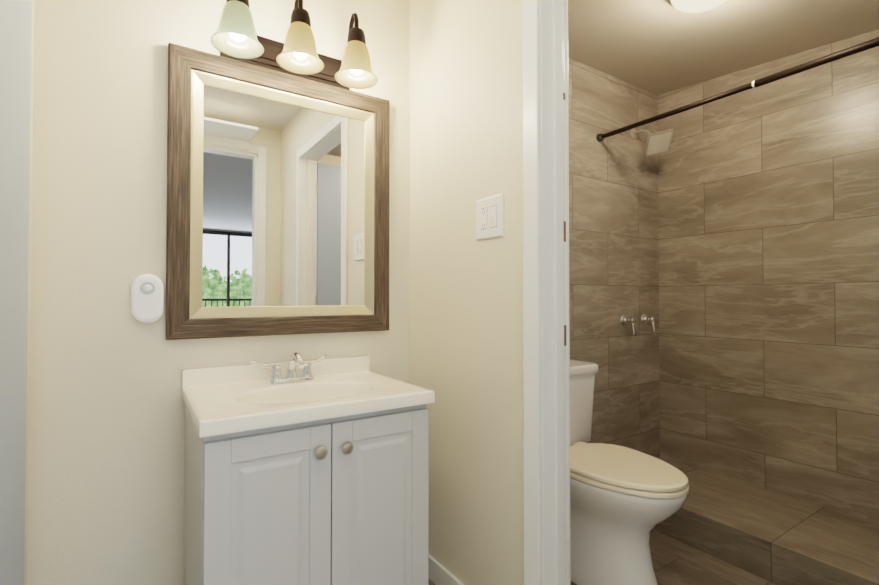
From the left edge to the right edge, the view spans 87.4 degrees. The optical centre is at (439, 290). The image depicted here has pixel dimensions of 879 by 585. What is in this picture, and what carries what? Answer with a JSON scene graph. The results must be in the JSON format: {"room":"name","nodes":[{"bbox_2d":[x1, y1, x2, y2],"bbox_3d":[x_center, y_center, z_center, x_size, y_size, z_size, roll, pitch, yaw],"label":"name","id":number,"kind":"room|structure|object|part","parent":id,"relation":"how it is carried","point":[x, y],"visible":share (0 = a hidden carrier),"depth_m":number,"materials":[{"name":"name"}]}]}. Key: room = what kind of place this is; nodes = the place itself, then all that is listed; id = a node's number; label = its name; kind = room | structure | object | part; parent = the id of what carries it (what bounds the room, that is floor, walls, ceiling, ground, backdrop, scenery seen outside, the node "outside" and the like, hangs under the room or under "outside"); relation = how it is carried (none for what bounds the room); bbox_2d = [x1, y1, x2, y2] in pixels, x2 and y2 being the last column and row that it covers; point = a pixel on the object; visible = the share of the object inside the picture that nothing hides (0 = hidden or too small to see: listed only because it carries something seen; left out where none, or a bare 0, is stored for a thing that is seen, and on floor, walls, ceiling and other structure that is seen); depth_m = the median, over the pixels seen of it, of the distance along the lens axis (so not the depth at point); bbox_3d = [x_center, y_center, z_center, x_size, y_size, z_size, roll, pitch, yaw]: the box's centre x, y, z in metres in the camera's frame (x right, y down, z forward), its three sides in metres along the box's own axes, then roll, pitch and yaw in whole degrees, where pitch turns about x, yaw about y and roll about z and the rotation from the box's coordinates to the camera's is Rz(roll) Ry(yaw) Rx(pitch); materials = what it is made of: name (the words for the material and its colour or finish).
{"room":"bathroom","nodes":[
{"label":"bathroom","id":0,"kind":"room"},
{"bbox_2d":[24,0,33,584],"bbox_3d":[-0.574,-0.120,0.321,0.120,2.400,2.190,1,-1,-33],"label":"wall","id":1,"kind":"structure","parent":0,"point":[29,289],"depth_m":1.25,"materials":[{"name":"paint"}]},
{"bbox_2d":[0,0,31,584],"bbox_3d":[-0.736,0.065,0.709,0.035,2.018,0.800,1,-1,-33],"label":"closet door","id":2,"kind":"structure","parent":1,"relation":"in","point":[15,58],"depth_m":0.93,"materials":[{"name":"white paint"}]},
{"bbox_2d":[27,0,409,584],"bbox_3d":[-0.668,-0.100,1.643,1.418,2.400,0.120,1,-1,-33],"label":"wall","id":3,"kind":"structure","parent":0,"point":[106,473],"depth_m":1.38,"materials":[{"name":"paint"}]},
{"bbox_2d":[131,274,163,323],"bbox_3d":[-0.888,0.025,1.398,0.084,0.150,0.040,1,-1,-33],"label":"sensor","id":4,"kind":"object","parent":3,"relation":"attached to","point":[147,298],"visible":0.98,"depth_m":1.39,"materials":[{"name":"white plastic"}]},
{"bbox_2d":[166,43,389,339],"bbox_3d":[-0.529,-0.307,1.646,0.769,0.925,0.031,1,-1,-33],"label":"mirror","id":5,"kind":"object","parent":3,"relation":"attached to","point":[277,202],"visible":0.98,"depth_m":1.61,"materials":[{"name":"beige mirror"}]},
{"bbox_2d":[210,0,377,89],"bbox_3d":[-0.482,-0.883,1.569,0.548,0.252,0.225,1,-1,-33],"label":"sconce","id":6,"kind":"object","parent":3,"relation":"attached to","point":[235,37],"visible":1,"depth_m":1.57,"materials":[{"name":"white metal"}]},
{"bbox_2d":[409,0,523,584],"bbox_3d":[0.518,-0.109,1.042,0.100,2.400,2.190,1,-1,-33],"label":"wall","id":7,"kind":"structure","parent":0,"point":[465,155],"depth_m":1.58,"materials":[{"name":"paint"}]},
{"bbox_2d":[428,553,463,584],"bbox_3d":[0.058,1.057,1.617,0.015,0.085,0.694,1,-1,-33],"label":"baseboard","id":8,"kind":"structure","parent":7,"relation":"attached to","point":[439,573],"depth_m":1.68,"materials":[{"name":"white paint"}]},
{"bbox_2d":[476,193,503,240],"bbox_3d":[0.158,-0.236,1.485,0.013,0.134,0.134,1,-1,-33],"label":"light switch","id":9,"kind":"object","parent":7,"relation":"attached to","point":[489,217],"visible":1,"depth_m":1.48,"materials":[{"name":"white plastic"}]},
{"bbox_2d":[522,0,570,584],"bbox_3d":[0.555,0.035,0.983,0.132,2.111,0.937,1,-1,-33],"label":"door frame","id":10,"kind":"structure","parent":7,"relation":"attached to","point":[546,364],"depth_m":1.31,"materials":[{"name":"white paint"}]},
{"bbox_2d":[428,529,775,584],"bbox_3d":[2.584,1.066,-2.639,6.200,0.060,10.900,1,-1,-33],"label":"floor","id":11,"kind":"structure","parent":0,"point":[675,562],"depth_m":1.83,"materials":[{"name":"brown tile"}]},
{"bbox_2d":[182,352,434,584],"bbox_3d":[-0.413,0.649,1.424,0.642,0.896,0.503,1,-1,-33],"label":"bathroom vanity","id":12,"kind":"object","parent":11,"relation":"on","point":[299,470],"visible":1,"depth_m":1.25,"materials":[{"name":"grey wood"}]},
{"bbox_2d":[250,352,326,383],"bbox_3d":[-0.480,0.256,1.531,0.262,0.106,0.148,1,-1,-33],"label":"faucet","id":13,"kind":"object","parent":12,"relation":"on","point":[306,376],"depth_m":1.55,"materials":[{"name":"silver metal"}]},
{"bbox_2d":[570,360,688,584],"bbox_3d":[0.612,0.713,1.808,0.462,0.780,0.702,1,-1,-33],"label":"toilet","id":14,"kind":"object","parent":11,"relation":"on","point":[624,501],"visible":0.48,"depth_m":1.64,"materials":[{"name":"white ceramic"}]},
{"bbox_3d":[0.476,0.502,2.017,0.462,0.352,0.208,1,-1,-33],"label":"tank","id":15,"kind":"part","parent":14,"relation":"part of","materials":[{"name":"white ceramic"}]},
{"bbox_3d":[0.667,0.662,1.724,0.378,0.040,0.500,1,-1,-33],"label":"seat","id":16,"kind":"part","parent":14,"relation":"part of","materials":[{"name":"beige plastic"}]},
{"bbox_2d":[653,457,878,584],"bbox_3d":[1.471,1.029,1.899,0.540,0.150,1.500,1,-1,-33],"label":"platform","id":17,"kind":"object","parent":11,"relation":"on","point":[776,538],"visible":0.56,"depth_m":1.86,"materials":[{"name":"tile"}]},
{"bbox_2d":[568,57,659,457],"bbox_3d":[0.670,-0.129,2.370,1.617,2.480,0.140,1,-1,-33],"label":"wall","id":18,"kind":"structure","parent":0,"point":[613,237],"depth_m":2.46,"materials":[{"name":"tile"}]},
{"bbox_2d":[620,314,641,335],"bbox_3d":[1.023,0.184,2.472,0.062,0.115,0.070,1,-1,-33],"label":"shower valve","id":19,"kind":"object","parent":18,"relation":"attached to","point":[625,319],"depth_m":2.46,"materials":[{"name":"silver metal"}]},
{"bbox_2d":[642,314,655,333],"bbox_3d":[1.178,0.186,2.575,0.062,0.115,0.070,1,-1,-33],"label":"shower valve","id":20,"kind":"object","parent":18,"relation":"attached to","point":[645,318],"depth_m":2.56,"materials":[{"name":"silver metal"}]},
{"bbox_2d":[630,129,673,156],"bbox_3d":[1.132,-0.815,2.463,0.172,0.185,0.230,1,-1,-33],"label":"shower head","id":21,"kind":"object","parent":18,"relation":"attached to","point":[658,142],"visible":0.96,"depth_m":2.43},
{"bbox_2d":[596,37,878,141],"bbox_3d":[1.246,-0.808,1.778,0.042,0.041,1.499,1,-1,-33],"label":"rail","id":22,"kind":"object","parent":18,"relation":"attached to","point":[849,51],"visible":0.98,"depth_m":1.76,"materials":[{"name":"brown metal"}]},
{"bbox_2d":[568,0,878,94],"bbox_3d":[1.116,-1.203,1.710,1.617,0.352,1.760,1,-1,-33],"label":"ceiling","id":23,"kind":"structure","parent":0,"point":[657,47],"depth_m":2.00,"materials":[{"name":"beige paint"}]},
{"bbox_2d":[667,0,725,12],"bbox_3d":[0.951,-1.071,1.647,0.250,0.083,0.250,1,-1,-33],"label":"light","id":24,"kind":"object","parent":23,"relation":"attached to","point":[691,6],"visible":1,"depth_m":1.67,"materials":[{"name":"white glass"}]},
{"bbox_2d":[657,29,878,522],"bbox_3d":[1.779,-0.134,2.048,0.120,2.480,1.620,1,-1,-33],"label":"wall","id":25,"kind":"structure","parent":0,"point":[768,214],"depth_m":2.19,"materials":[{"name":"tile"}]}
]}

